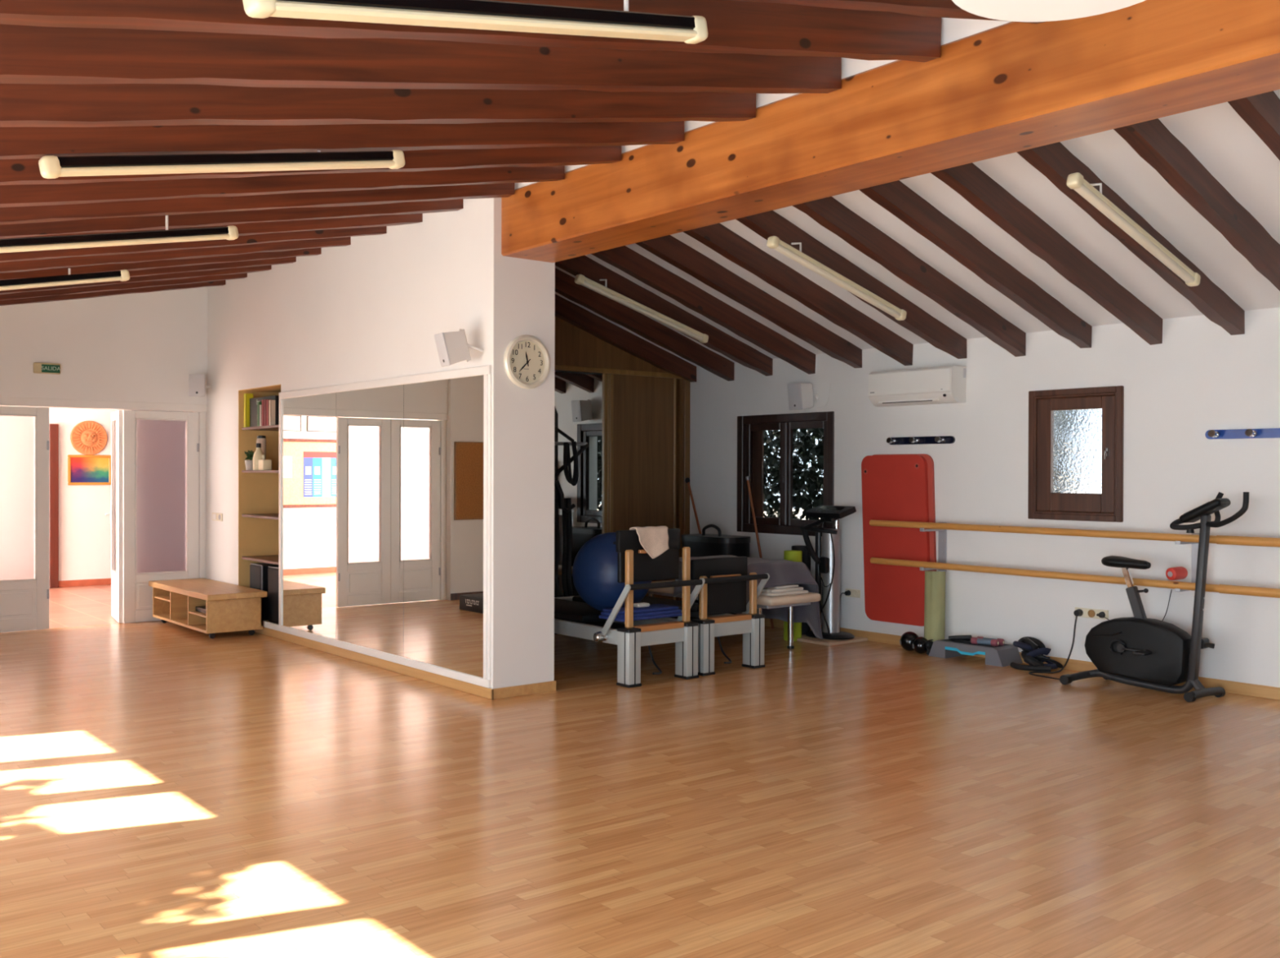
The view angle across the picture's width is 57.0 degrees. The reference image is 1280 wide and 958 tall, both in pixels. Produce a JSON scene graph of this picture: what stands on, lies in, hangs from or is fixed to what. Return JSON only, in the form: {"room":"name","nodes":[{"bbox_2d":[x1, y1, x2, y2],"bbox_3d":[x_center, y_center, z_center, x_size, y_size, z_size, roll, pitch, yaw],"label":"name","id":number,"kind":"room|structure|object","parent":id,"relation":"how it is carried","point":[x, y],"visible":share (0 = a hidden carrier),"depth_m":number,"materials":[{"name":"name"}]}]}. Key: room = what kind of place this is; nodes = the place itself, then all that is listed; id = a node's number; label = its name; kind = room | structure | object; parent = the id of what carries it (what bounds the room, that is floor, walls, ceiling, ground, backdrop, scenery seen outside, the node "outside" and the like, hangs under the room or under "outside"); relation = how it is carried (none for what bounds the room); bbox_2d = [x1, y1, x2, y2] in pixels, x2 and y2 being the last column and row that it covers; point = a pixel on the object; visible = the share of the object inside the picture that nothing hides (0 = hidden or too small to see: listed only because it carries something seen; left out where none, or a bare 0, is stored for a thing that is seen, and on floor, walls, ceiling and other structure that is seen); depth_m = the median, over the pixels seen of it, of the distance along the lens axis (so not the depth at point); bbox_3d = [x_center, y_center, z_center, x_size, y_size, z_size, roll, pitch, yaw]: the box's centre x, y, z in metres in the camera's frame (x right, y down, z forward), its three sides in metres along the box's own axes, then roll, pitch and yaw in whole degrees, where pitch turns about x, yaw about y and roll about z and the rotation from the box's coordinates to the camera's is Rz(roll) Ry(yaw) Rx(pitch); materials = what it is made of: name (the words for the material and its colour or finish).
{"room":"fitness studio","nodes":[
{"label":"fitness studio","id":0,"kind":"room"},
{"bbox_2d":[2,405,131,581],"bbox_3d":[-6.829,-0.023,13.675,9.800,3.050,4.650,0,0,-39],"label":"wall","id":1,"kind":"structure","parent":0,"point":[84,526],"depth_m":15.81,"materials":[{"name":"white paint"}]},
{"bbox_2d":[48,423,58,588],"bbox_3d":[-7.749,0.356,15.559,0.110,2.165,0.070,0,0,-39],"label":"door frame","id":2,"kind":"structure","parent":1,"relation":"attached to","point":[53,428],"depth_m":15.53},
{"bbox_2d":[58,578,111,587],"bbox_3d":[-8.170,1.397,15.255,9.500,0.085,0.025,0,0,-39],"label":"baseboard","id":3,"kind":"structure","parent":1,"relation":"attached to","point":[97,581],"depth_m":15.81,"materials":[{"name":"wood"}]},
{"bbox_2d":[70,421,107,455],"bbox_3d":[-7.403,-0.553,15.835,0.464,0.464,0.060,0,0,-39],"label":"plaque","id":4,"kind":"object","parent":1,"relation":"attached to","point":[86,437],"visible":1,"depth_m":15.83,"materials":[{"name":"ceramic"}]},
{"bbox_2d":[67,454,111,484],"bbox_3d":[-7.407,-0.121,15.858,0.550,0.403,0.030,0,0,-39],"label":"painting","id":5,"kind":"object","parent":1,"relation":"attached to","point":[82,469],"visible":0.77,"depth_m":15.85,"materials":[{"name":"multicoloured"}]},
{"bbox_2d":[0,286,207,404],"bbox_3d":[-6.543,-0.317,10.913,4.970,3.671,0.300,0,0,-39],"label":"wall","id":6,"kind":"structure","parent":0,"point":[138,347],"depth_m":11.79,"materials":[{"name":"white paint"}]},
{"bbox_2d":[0,405,49,632],"bbox_3d":[-6.032,0.383,11.301,0.660,2.161,0.069,0,0,-39],"label":"door","id":7,"kind":"structure","parent":6,"relation":"in","point":[24,442],"depth_m":11.37,"materials":[{"name":"white paint"}]},
{"bbox_2d":[0,396,206,578],"bbox_3d":[-5.727,0.342,11.540,2.905,2.250,0.100,0,0,-39],"label":"door frame","id":8,"kind":"structure","parent":6,"relation":"attached to","point":[4,401],"depth_m":12.14,"materials":[{"name":"white paint"}]},
{"bbox_2d":[105,409,122,623],"bbox_3d":[-5.434,0.379,12.236,0.181,2.161,0.680,0,0,-30],"label":"door","id":9,"kind":"structure","parent":6,"relation":"in","point":[116,505],"depth_m":12.03,"materials":[{"name":"white paint"}]},
{"bbox_2d":[122,409,199,623],"bbox_3d":[-4.948,0.381,12.179,0.755,2.161,0.069,0,0,-39],"label":"door","id":10,"kind":"structure","parent":6,"relation":"in","point":[161,449],"depth_m":12.15,"materials":[{"name":"white paint"}]},
{"bbox_2d":[205,197,555,688],"bbox_3d":[-2.657,-0.419,10.457,0.505,3.900,5.900,0,0,-39],"label":"wall","id":11,"kind":"structure","parent":0,"point":[373,307],"depth_m":8.72,"materials":[{"name":"white paint"}]},
{"bbox_2d":[188,373,212,397],"bbox_3d":[-4.549,-0.964,12.193,0.186,0.238,0.231,0,0,-8],"label":"wall speaker","id":12,"kind":"object","parent":11,"relation":"attached to","point":[197,386],"visible":1,"depth_m":12.09,"materials":[{"name":"white plastic"}]},
{"bbox_2d":[188,373,204,396],"bbox_3d":[-4.550,-0.963,12.094,0.158,0.230,0.018,0,0,-15],"label":"grille","id":13,"kind":"object","parent":12,"relation":"attached to","point":[196,381],"depth_m":12.08,"materials":[{"name":"white plastic"}]},
{"bbox_2d":[238,384,280,622],"bbox_3d":[-3.462,0.255,11.444,0.491,2.269,1.084,0,0,-39],"label":"bookshelf","id":14,"kind":"object","parent":11,"relation":"attached to","point":[258,492],"visible":0.27,"depth_m":11.80,"materials":[{"name":"paint"}]},
{"bbox_2d":[241,424,279,431],"bbox_3d":[-3.458,-0.496,11.441,0.460,0.024,1.060,0,0,-39],"label":"niche shelf","id":15,"kind":"object","parent":14,"relation":"attached to","point":[269,428],"visible":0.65,"depth_m":11.37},
{"bbox_2d":[249,395,279,426],"bbox_3d":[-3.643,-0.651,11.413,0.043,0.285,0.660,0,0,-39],"label":"book","id":16,"kind":"object","parent":15,"relation":"on","point":[253,402],"visible":0.38,"depth_m":11.51,"materials":[{"name":"black paper"}]},
{"bbox_2d":[249,563,278,620],"bbox_3d":[-3.648,1.109,11.693,0.355,0.542,0.310,0,0,-39],"label":"floor speaker","id":17,"kind":"object","parent":14,"relation":"in","point":[258,571],"visible":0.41,"depth_m":11.50,"materials":[{"name":"black plastic"}]},
{"bbox_2d":[267,566,278,624],"bbox_3d":[-3.352,1.111,11.327,0.355,0.542,0.310,0,0,-39],"label":"floor speaker","id":18,"kind":"object","parent":14,"relation":"in","point":[273,571],"visible":0.37,"depth_m":11.22,"materials":[{"name":"black plastic"}]},
{"bbox_2d":[262,365,491,688],"bbox_3d":[-2.634,0.310,10.012,0.022,2.200,5.128,0,0,-39],"label":"wall mirror","id":19,"kind":"object","parent":11,"relation":"attached to","point":[384,488],"visible":0.94,"depth_m":9.16,"materials":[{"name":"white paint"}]},
{"bbox_2d":[253,626,555,699],"bbox_3d":[-2.595,1.446,10.384,0.531,0.072,5.712,0,0,-39],"label":"baseboard","id":20,"kind":"structure","parent":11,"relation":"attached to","point":[548,686],"depth_m":8.76,"materials":[{"name":"brown wood"}]},
{"bbox_2d":[434,328,484,367],"bbox_3d":[-1.229,-0.897,8.060,0.328,0.259,0.155,0,0,-31],"label":"wall speaker","id":21,"kind":"object","parent":11,"relation":"attached to","point":[452,348],"visible":1,"depth_m":7.98,"materials":[{"name":"white plastic"}]},
{"bbox_2d":[434,333,450,367],"bbox_3d":[-1.341,-0.877,7.993,0.067,0.219,0.155,0,0,-31],"label":"grille","id":22,"kind":"object","parent":21,"relation":"attached to","point":[442,340],"depth_m":7.95,"materials":[{"name":"white plastic"}]},
{"bbox_2d":[503,335,550,389],"bbox_3d":[-0.777,-0.810,8.154,0.374,0.374,0.040,0,0,-39],"label":"wall clock","id":23,"kind":"object","parent":11,"relation":"attached to","point":[526,360],"visible":1,"depth_m":8.15,"materials":[{"name":"beige"}]},
{"bbox_2d":[0,584,1279,957],"bbox_3d":[-2.005,1.547,8.040,10.200,0.100,19.600,0,0,-39],"label":"floor","id":24,"kind":"structure","parent":0,"point":[168,789],"depth_m":5.44,"materials":[{"name":"wood"}]},
{"bbox_2d":[148,577,266,638],"bbox_3d":[-4.274,1.260,11.580,0.560,0.420,1.760,0,0,-39],"label":"wooden cabinet","id":25,"kind":"object","parent":24,"relation":"on","point":[229,607],"visible":0.99,"depth_m":11.09,"materials":[{"name":"brown wood"}]},
{"bbox_2d":[554,405,588,634],"bbox_3d":[-1.108,0.377,10.992,1.510,2.211,0.177,0,0,-35],"label":"exercise machine","id":26,"kind":"object","parent":24,"relation":"on","point":[562,503],"visible":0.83,"depth_m":11.21,"materials":[{"name":"black metal"}]},
{"bbox_2d":[554,316,690,600],"bbox_3d":[-1.072,-0.453,11.862,3.688,3.860,0.610,0,0,-39],"label":"wardrobe","id":27,"kind":"object","parent":24,"relation":"on","point":[633,418],"visible":0.35,"depth_m":12.19,"materials":[{"name":"brown wood"}]},
{"bbox_2d":[554,528,704,688],"bbox_3d":[-0.579,0.929,9.564,0.778,1.125,2.428,0,0,-39],"label":"pilates reformer","id":28,"kind":"object","parent":24,"relation":"on","point":[579,620],"visible":0.79,"depth_m":8.75,"materials":[{"name":"leather"}]},
{"bbox_2d":[572,532,651,611],"bbox_3d":[-0.213,0.727,9.163,0.623,0.624,0.624,0,0,-39],"label":"exercise ball","id":29,"kind":"object","parent":28,"relation":"on","point":[594,570],"visible":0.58,"depth_m":8.93,"materials":[{"name":"blue plastic"}]},
{"bbox_2d":[599,604,682,622],"bbox_3d":[0.011,1.004,8.871,0.600,0.073,0.280,0,0,-39],"label":"mat","id":30,"kind":"object","parent":28,"relation":"on","point":[655,611],"visible":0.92,"depth_m":8.78,"materials":[{"name":"blue"}]},
{"bbox_2d":[629,526,668,559],"bbox_3d":[0.080,0.469,8.705,0.306,0.234,0.121,0,0,-39],"label":"towel","id":31,"kind":"object","parent":28,"relation":"hanging from","point":[654,540],"visible":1,"depth_m":8.68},
{"bbox_2d":[554,556,769,675],"bbox_3d":[0.006,1.050,10.067,0.717,0.880,2.383,0,0,-39],"label":"pilates reformer","id":32,"kind":"object","parent":24,"relation":"on","point":[722,593],"visible":0.68,"depth_m":9.24,"materials":[{"name":"leather"}]},
{"bbox_2d":[681,524,750,614],"bbox_3d":[0.747,0.965,11.680,0.408,1.036,0.755,0,0,-39],"label":"case","id":33,"kind":"object","parent":24,"relation":"on","point":[703,544],"visible":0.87,"depth_m":11.46,"materials":[{"name":"black plastic"}]},
{"bbox_2d":[647,580,821,648],"bbox_3d":[0.789,1.123,10.738,0.641,0.730,1.760,0,0,-39],"label":"bench","id":34,"kind":"object","parent":24,"relation":"on","point":[791,601],"visible":0.28,"depth_m":10.16,"materials":[{"name":"beige leather"}]},
{"bbox_2d":[673,555,823,639],"bbox_3d":[0.954,1.057,10.535,0.810,0.686,1.185,0,0,-39],"label":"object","id":35,"kind":"object","parent":34,"relation":"on","point":[781,572],"visible":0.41,"depth_m":10.35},
{"bbox_2d":[760,584,808,596],"bbox_3d":[1.155,0.955,10.254,0.460,0.070,0.430,0,0,-39],"label":"folded towel","id":36,"kind":"object","parent":34,"relation":"on","point":[788,589],"visible":0.55,"depth_m":10.10,"materials":[{"name":"beige fabric"}]},
{"bbox_2d":[783,550,802,641],"bbox_3d":[1.414,1.077,10.896,0.166,0.825,0.166,0,0,-39],"label":"roll","id":37,"kind":"object","parent":24,"relation":"on","point":[789,555],"visible":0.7,"depth_m":10.83,"materials":[{"name":"green"}]},
{"bbox_2d":[796,635,867,646],"bbox_3d":[1.732,1.477,10.886,0.530,0.026,0.520,0,0,-39],"label":"board","id":38,"kind":"object","parent":24,"relation":"on","point":[804,638],"visible":0.7,"depth_m":10.70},
{"bbox_2d":[800,505,856,639],"bbox_3d":[1.773,0.855,10.892,0.427,1.218,0.582,0,0,-39],"label":"trainer","id":39,"kind":"object","parent":38,"relation":"on","point":[828,564],"visible":0.94,"depth_m":10.87,"materials":[{"name":"black plastic"}]},
{"bbox_2d":[924,571,945,641],"bbox_3d":[2.538,1.139,10.141,0.173,0.698,0.219,0,0,21],"label":"rolled mat","id":40,"kind":"object","parent":24,"relation":"on","point":[935,581],"visible":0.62,"depth_m":10.08,"materials":[{"name":"green plastic"}]},
{"bbox_2d":[928,639,1022,666],"bbox_3d":[2.779,1.428,9.777,0.289,0.143,0.720,0,0,-39],"label":"step platform","id":41,"kind":"object","parent":24,"relation":"on","point":[1003,655],"visible":0.81,"depth_m":9.60,"materials":[{"name":"grey plastic"}]},
{"bbox_2d":[1009,636,1062,671],"bbox_3d":[3.147,1.384,9.324,0.326,0.242,0.399,0,0,-39],"label":"pile","id":42,"kind":"object","parent":24,"relation":"on","point":[1031,655],"visible":1,"depth_m":9.24,"materials":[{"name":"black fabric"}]},
{"bbox_2d":[1059,492,1248,702],"bbox_3d":[3.701,0.795,8.304,0.536,1.430,1.326,0,0,-39],"label":"exercise bike","id":43,"kind":"object","parent":24,"relation":"on","point":[1139,651],"visible":1,"depth_m":8.24,"materials":[{"name":"black"}]},
{"bbox_2d":[514,17,1012,189],"bbox_3d":[2.134,-2.152,4.576,0.415,0.500,9.252,0,0,-39],"label":"wall","id":44,"kind":"structure","parent":0,"point":[953,29],"depth_m":5.56,"materials":[{"name":"white paint"}]},
{"bbox_2d":[501,0,1279,262],"bbox_3d":[2.124,-1.706,4.584,0.437,0.425,9.232,0,0,-39],"label":"ceiling beam","id":45,"kind":"structure","parent":44,"relation":"attached to","point":[1011,87],"depth_m":5.35,"materials":[{"name":"brown wood"}]},
{"bbox_2d":[555,89,1279,366],"bbox_3d":[1.822,-1.886,8.152,4.500,1.612,15.200,0,0,-39],"label":"ceiling","id":46,"kind":"structure","parent":0,"point":[1216,135],"depth_m":7.88,"materials":[{"name":"white paint"}]},
{"bbox_2d":[555,293,696,382],"bbox_3d":[-1.000,-1.792,11.465,4.084,1.498,0.098,0,0,-39],"label":"rafter","id":47,"kind":"object","parent":46,"relation":"attached to","point":[566,310],"visible":0.41,"depth_m":12.09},
{"bbox_2d":[555,268,734,381],"bbox_3d":[-0.630,-1.779,11.008,4.084,1.518,0.098,0,0,-39],"label":"rafter","id":48,"kind":"object","parent":46,"relation":"attached to","point":[637,322],"visible":0.47,"depth_m":11.51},
{"bbox_2d":[555,255,773,376],"bbox_3d":[-0.277,-1.784,10.572,4.084,1.500,0.098,0,0,-39],"label":"rafter","id":49,"kind":"object","parent":46,"relation":"attached to","point":[718,340],"visible":0.52,"depth_m":10.98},
{"bbox_2d":[574,274,708,343],"bbox_3d":[0.025,-1.527,10.668,1.523,0.492,0.128,0,0,-39],"label":"tube light","id":50,"kind":"object","parent":49,"relation":"attached to","point":[580,279],"visible":1,"depth_m":10.58,"materials":[{"name":"beige plastic"}]},
{"bbox_2d":[591,245,815,374],"bbox_3d":[0.085,-1.772,10.126,4.084,1.518,0.098,0,0,-39],"label":"rafter","id":51,"kind":"object","parent":46,"relation":"attached to","point":[624,259],"visible":0.62,"depth_m":10.50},
{"bbox_2d":[635,235,862,368],"bbox_3d":[0.451,-1.777,9.674,4.084,1.500,0.098,0,0,-39],"label":"rafter","id":52,"kind":"object","parent":46,"relation":"attached to","point":[668,248],"visible":0.56,"depth_m":10.04,"materials":[{"name":"wood"}]},
{"bbox_2d":[683,223,913,365],"bbox_3d":[0.817,-1.766,9.222,4.084,1.516,0.098,0,0,-39],"label":"rafter","id":53,"kind":"object","parent":46,"relation":"attached to","point":[717,237],"visible":0.6,"depth_m":9.59,"materials":[{"name":"wood"}]},
{"bbox_2d":[736,210,966,359],"bbox_3d":[1.174,-1.772,8.781,4.084,1.496,0.098,0,0,-39],"label":"rafter","id":54,"kind":"object","parent":46,"relation":"attached to","point":[918,322],"visible":0.45,"depth_m":9.18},
{"bbox_2d":[766,235,906,320],"bbox_3d":[1.494,-1.499,8.899,1.510,0.484,0.128,0,0,-39],"label":"tube light","id":55,"kind":"object","parent":54,"relation":"attached to","point":[774,242],"visible":1,"depth_m":8.80,"materials":[{"name":"beige plastic"}]},
{"bbox_2d":[792,196,1026,356],"bbox_3d":[1.531,-1.757,8.341,4.084,1.519,0.098,0,0,-39],"label":"rafter","id":56,"kind":"object","parent":46,"relation":"attached to","point":[828,212],"visible":0.59,"depth_m":8.70,"materials":[{"name":"wood"}]},
{"bbox_2d":[859,180,1092,348],"bbox_3d":[1.895,-1.764,7.890,4.084,1.498,0.098,0,0,-39],"label":"rafter","id":57,"kind":"object","parent":46,"relation":"attached to","point":[895,197],"visible":0.59,"depth_m":8.23,"materials":[{"name":"wood"}]},
{"bbox_2d":[930,163,1162,345],"bbox_3d":[2.250,-1.751,7.452,4.084,1.517,0.098,0,0,-39],"label":"rafter","id":58,"kind":"object","parent":46,"relation":"attached to","point":[973,184],"visible":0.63,"depth_m":7.78,"materials":[{"name":"wood"}]},
{"bbox_2d":[1017,142,1244,335],"bbox_3d":[2.622,-1.758,6.993,4.084,1.496,0.098,0,0,-39],"label":"rafter","id":59,"kind":"object","parent":46,"relation":"attached to","point":[1055,161],"visible":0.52,"depth_m":7.36,"materials":[{"name":"wood"}]},
{"bbox_2d":[1066,172,1200,286],"bbox_3d":[3.003,-1.491,7.161,1.474,0.500,0.128,0,0,-39],"label":"tube light","id":60,"kind":"object","parent":59,"relation":"attached to","point":[1075,181],"visible":1,"depth_m":7.06,"materials":[{"name":"beige plastic"}]},
{"bbox_2d":[1113,118,1279,291],"bbox_3d":[2.987,-1.742,6.543,4.084,1.519,0.098,0,0,-39],"label":"rafter","id":61,"kind":"object","parent":46,"relation":"attached to","point":[1152,140],"visible":0.61,"depth_m":6.68,"materials":[{"name":"wood"}]},
{"bbox_2d":[1227,91,1279,160],"bbox_3d":[3.358,-1.748,6.084,4.084,1.500,0.098,0,0,-39],"label":"rafter","id":62,"kind":"object","parent":46,"relation":"attached to","point":[1261,112],"visible":0.26,"depth_m":5.83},
{"bbox_2d":[689,307,1279,688],"bbox_3d":[4.188,0.185,8.541,0.300,2.850,12.800,0,0,-39],"label":"wall","id":63,"kind":"structure","parent":0,"point":[1202,378],"depth_m":9.35,"materials":[{"name":"white paint"}]},
{"bbox_2d":[737,411,834,536],"bbox_3d":[1.464,-0.049,11.738,0.150,1.197,1.324,0,0,-39],"label":"window","id":64,"kind":"structure","parent":63,"relation":"in","point":[788,460],"depth_m":11.70,"materials":[{"name":"brown"}]},
{"bbox_2d":[787,382,817,410],"bbox_3d":[1.575,-0.799,11.347,0.279,0.276,0.181,0,0,-39],"label":"wall speaker","id":65,"kind":"object","parent":63,"relation":"attached to","point":[801,395],"visible":1,"depth_m":11.27,"materials":[{"name":"white plastic"}]},
{"bbox_2d":[787,382,802,410],"bbox_3d":[1.485,-0.789,11.277,0.045,0.255,0.176,0,0,-37],"label":"grille","id":66,"kind":"object","parent":65,"relation":"attached to","point":[794,390],"depth_m":11.26,"materials":[{"name":"white plastic"}]},
{"bbox_2d":[868,365,966,407],"bbox_3d":[2.417,-0.805,10.309,0.224,0.310,0.890,0,0,-39],"label":"air conditioner","id":67,"kind":"object","parent":63,"relation":"attached to","point":[939,384],"visible":1,"depth_m":10.18,"materials":[{"name":"white plastic"}]},
{"bbox_2d":[886,435,955,444],"bbox_3d":[2.445,-0.340,10.365,0.111,0.066,0.705,0,0,-39],"label":"coat rack","id":68,"kind":"object","parent":63,"relation":"attached to","point":[943,439],"visible":1,"depth_m":10.36,"materials":[{"name":"blue paint"}]},
{"bbox_2d":[861,455,929,626],"bbox_3d":[2.288,0.538,10.556,0.039,1.500,0.765,0,0,-39],"label":"exercise mat","id":69,"kind":"object","parent":68,"relation":"hanging from","point":[895,487],"visible":0.94,"depth_m":10.54,"materials":[{"name":"red plastic"}]},
{"bbox_2d":[873,453,936,571],"bbox_3d":[2.345,0.516,10.547,0.030,1.475,0.760,0,0,-39],"label":"exercise mat","id":70,"kind":"object","parent":68,"relation":"hanging from","point":[931,480],"visible":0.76,"depth_m":10.28,"materials":[{"name":"red plastic"}]},
{"bbox_2d":[764,617,1279,700],"bbox_3d":[4.267,1.470,8.197,0.014,0.085,11.750,0,0,-39],"label":"baseboard","id":71,"kind":"structure","parent":63,"relation":"attached to","point":[1229,686],"depth_m":9.15,"materials":[{"name":"brown wood"}]},
{"bbox_2d":[869,520,1279,598],"bbox_3d":[4.815,0.604,7.283,0.311,0.430,8.450,0,0,-39],"label":"ballet barre","id":72,"kind":"object","parent":63,"relation":"attached to","point":[941,527],"visible":0.89,"depth_m":8.87,"materials":[{"name":"brown wood"}]},
{"bbox_2d":[1027,386,1124,522],"bbox_3d":[3.447,-0.192,9.276,0.165,1.036,0.804,0,0,-39],"label":"window","id":73,"kind":"structure","parent":63,"relation":"in","point":[1076,435],"depth_m":9.25,"materials":[{"name":"brown wood"}]},
{"bbox_2d":[1204,428,1279,439],"bbox_3d":[4.341,-0.314,8.024,0.111,0.066,1.010,0,0,-39],"label":"coat rack","id":74,"kind":"object","parent":63,"relation":"attached to","point":[1256,433],"visible":1,"depth_m":8.23,"materials":[{"name":"blue paint"}]},
{"bbox_3d":[-1.893,-1.634,5.145,5.140,1.152,15.200,0,0,-39],"label":"ceiling","id":75,"kind":"structure","parent":0,"visible":0},
{"bbox_2d":[0,280,225,306],"bbox_3d":[-6.128,-1.595,10.476,4.869,1.142,0.093,0,0,-39],"label":"rafter","id":76,"kind":"object","parent":75,"relation":"attached to","point":[94,295],"visible":0.37,"depth_m":11.25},
{"bbox_2d":[0,215,238,253],"bbox_3d":[-3.025,-1.403,6.611,1.541,0.484,0.080,0,0,-39],"label":"tube light","id":77,"kind":"object","parent":75,"relation":"hanging from","point":[229,233],"visible":0.91,"depth_m":6.63,"materials":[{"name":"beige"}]},
{"bbox_2d":[0,234,230,253],"bbox_3d":[-3.023,-1.320,6.614,1.458,0.293,0.072,0,0,-39],"label":"diffuser","id":78,"kind":"object","parent":77,"relation":"attached to","point":[86,241],"depth_m":6.55,"materials":[{"name":"beige plastic"}]},
{"bbox_2d":[0,273,247,300],"bbox_3d":[-5.758,-1.586,10.019,4.869,1.142,0.093,0,0,-39],"label":"rafter","id":79,"kind":"object","parent":75,"relation":"attached to","point":[120,286],"visible":0.38,"depth_m":10.78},
{"bbox_2d":[0,265,271,294],"bbox_3d":[-5.368,-1.576,9.538,4.869,1.143,0.093,0,0,-39],"label":"rafter","id":80,"kind":"object","parent":75,"relation":"attached to","point":[260,268],"visible":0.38,"depth_m":10.43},
{"bbox_2d":[0,248,321,279],"bbox_3d":[-4.669,-1.560,8.675,4.869,1.141,0.093,0,0,-39],"label":"rafter","id":81,"kind":"object","parent":75,"relation":"attached to","point":[313,251],"visible":0.28,"depth_m":9.32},
{"bbox_2d":[0,236,351,273],"bbox_3d":[-4.305,-1.552,8.225,4.869,1.141,0.093,0,0,-39],"label":"rafter","id":82,"kind":"object","parent":75,"relation":"attached to","point":[70,262],"visible":0.37,"depth_m":8.80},
{"bbox_2d":[0,268,129,290],"bbox_3d":[-4.354,-1.355,8.200,1.517,0.362,0.080,0,0,-39],"label":"tube light","id":83,"kind":"object","parent":82,"relation":"attached to","point":[122,275],"visible":1,"depth_m":8.38,"materials":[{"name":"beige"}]},
{"bbox_2d":[0,276,122,290],"bbox_3d":[-4.351,-1.335,8.202,1.433,0.297,0.072,0,0,-39],"label":"diffuser","id":84,"kind":"object","parent":83,"relation":"attached to","point":[42,282],"depth_m":8.31,"materials":[{"name":"beige plastic"}]},
{"bbox_2d":[0,226,386,262],"bbox_3d":[-3.901,-1.541,7.727,4.869,1.142,0.092,0,0,-39],"label":"rafter","id":85,"kind":"object","parent":75,"relation":"attached to","point":[344,233],"visible":0.38,"depth_m":8.29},
{"bbox_2d":[128,257,296,277],"bbox_3d":[-5.010,-1.570,9.096,4.869,1.138,0.092,0,0,-39],"label":"rafter","id":86,"kind":"object","parent":75,"relation":"attached to","point":[210,267],"visible":0.23,"depth_m":10.13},
{"bbox_2d":[4,213,422,239],"bbox_3d":[-3.536,-1.535,7.276,4.869,1.138,0.093,0,0,-39],"label":"rafter","id":87,"kind":"object","parent":75,"relation":"attached to","point":[264,228],"visible":0.19,"depth_m":8.24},
{"bbox_2d":[0,199,463,239],"bbox_3d":[-3.163,-1.523,6.816,4.869,1.143,0.092,0,0,-39],"label":"rafter","id":88,"kind":"object","parent":75,"relation":"attached to","point":[215,219],"visible":0.38,"depth_m":7.23,"materials":[{"name":"wood"}]},
{"bbox_2d":[0,182,515,225],"bbox_3d":[-2.768,-1.511,6.352,4.900,1.148,0.093,0,0,-39],"label":"rafter","id":89,"kind":"object","parent":75,"relation":"attached to","point":[159,207],"visible":0.38,"depth_m":6.72,"materials":[{"name":"wood"}]},
{"bbox_2d":[0,165,564,207],"bbox_3d":[-2.406,-1.503,5.906,4.900,1.148,0.093,0,0,-39],"label":"rafter","id":90,"kind":"object","parent":75,"relation":"attached to","point":[20,195],"visible":0.48,"depth_m":6.19,"materials":[{"name":"wood"}]},
{"bbox_2d":[0,146,621,185],"bbox_3d":[-2.043,-1.494,5.457,4.900,1.148,0.092,0,0,-39],"label":"rafter","id":91,"kind":"object","parent":75,"relation":"attached to","point":[12,171],"visible":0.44,"depth_m":6.18,"materials":[{"name":"wood"}]},
{"bbox_2d":[0,121,684,159],"bbox_3d":[-1.684,-1.488,5.015,4.900,1.142,0.092,0,0,-39],"label":"rafter","id":92,"kind":"object","parent":75,"relation":"attached to","point":[15,143],"visible":0.57,"depth_m":5.19,"materials":[{"name":"wood"}]},
{"bbox_2d":[38,150,405,178],"bbox_3d":[-1.698,-1.337,4.984,1.536,0.359,0.080,0,0,-39],"label":"tube light","id":93,"kind":"object","parent":92,"relation":"attached to","point":[50,166],"visible":1,"depth_m":4.89,"materials":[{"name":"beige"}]},
{"bbox_2d":[59,160,395,177],"bbox_3d":[-1.695,-1.318,4.987,1.453,0.295,0.072,0,0,-39],"label":"diffuser","id":94,"kind":"object","parent":93,"relation":"attached to","point":[67,168],"depth_m":4.85,"materials":[{"name":"beige plastic"}]},
{"bbox_2d":[0,84,755,127],"bbox_3d":[-1.331,-1.481,4.579,4.900,1.149,0.093,0,0,-39],"label":"rafter","id":95,"kind":"object","parent":75,"relation":"attached to","point":[21,105],"visible":0.66,"depth_m":4.62,"materials":[{"name":"wood"}]},
{"bbox_2d":[0,24,841,93],"bbox_3d":[-0.969,-1.478,4.132,4.900,1.148,0.092,0,0,-39],"label":"rafter","id":96,"kind":"object","parent":75,"relation":"attached to","point":[29,55],"visible":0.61,"depth_m":4.11,"materials":[{"name":"wood"}]},
{"bbox_2d":[0,0,941,62],"bbox_3d":[-0.606,-1.474,3.683,4.900,1.149,0.093,0,0,-39],"label":"rafter","id":97,"kind":"object","parent":75,"relation":"attached to","point":[734,27],"visible":0.78,"depth_m":4.09,"materials":[{"name":"wood"}]},
{"bbox_2d":[242,0,707,44],"bbox_3d":[-0.391,-1.410,3.442,1.546,0.474,0.080,0,0,-39],"label":"tube light","id":98,"kind":"object","parent":75,"relation":"hanging from","point":[485,15],"visible":1,"depth_m":3.38,"materials":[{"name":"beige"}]},
{"bbox_2d":[728,0,1043,23],"bbox_3d":[-0.251,-1.471,3.245,4.900,1.149,0.093,0,0,-39],"label":"rafter","id":99,"kind":"object","parent":75,"relation":"attached to","point":[926,8],"visible":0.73,"depth_m":4.17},
{"bbox_2d":[951,0,1146,22],"bbox_3d":[0.925,-1.368,2.540,0.511,0.571,0.511,0,0,2],"label":"pendant lamp","id":100,"kind":"object","parent":75,"relation":"hanging from","point":[1015,11],"visible":1,"depth_m":2.71,"materials":[{"name":"white paint"}]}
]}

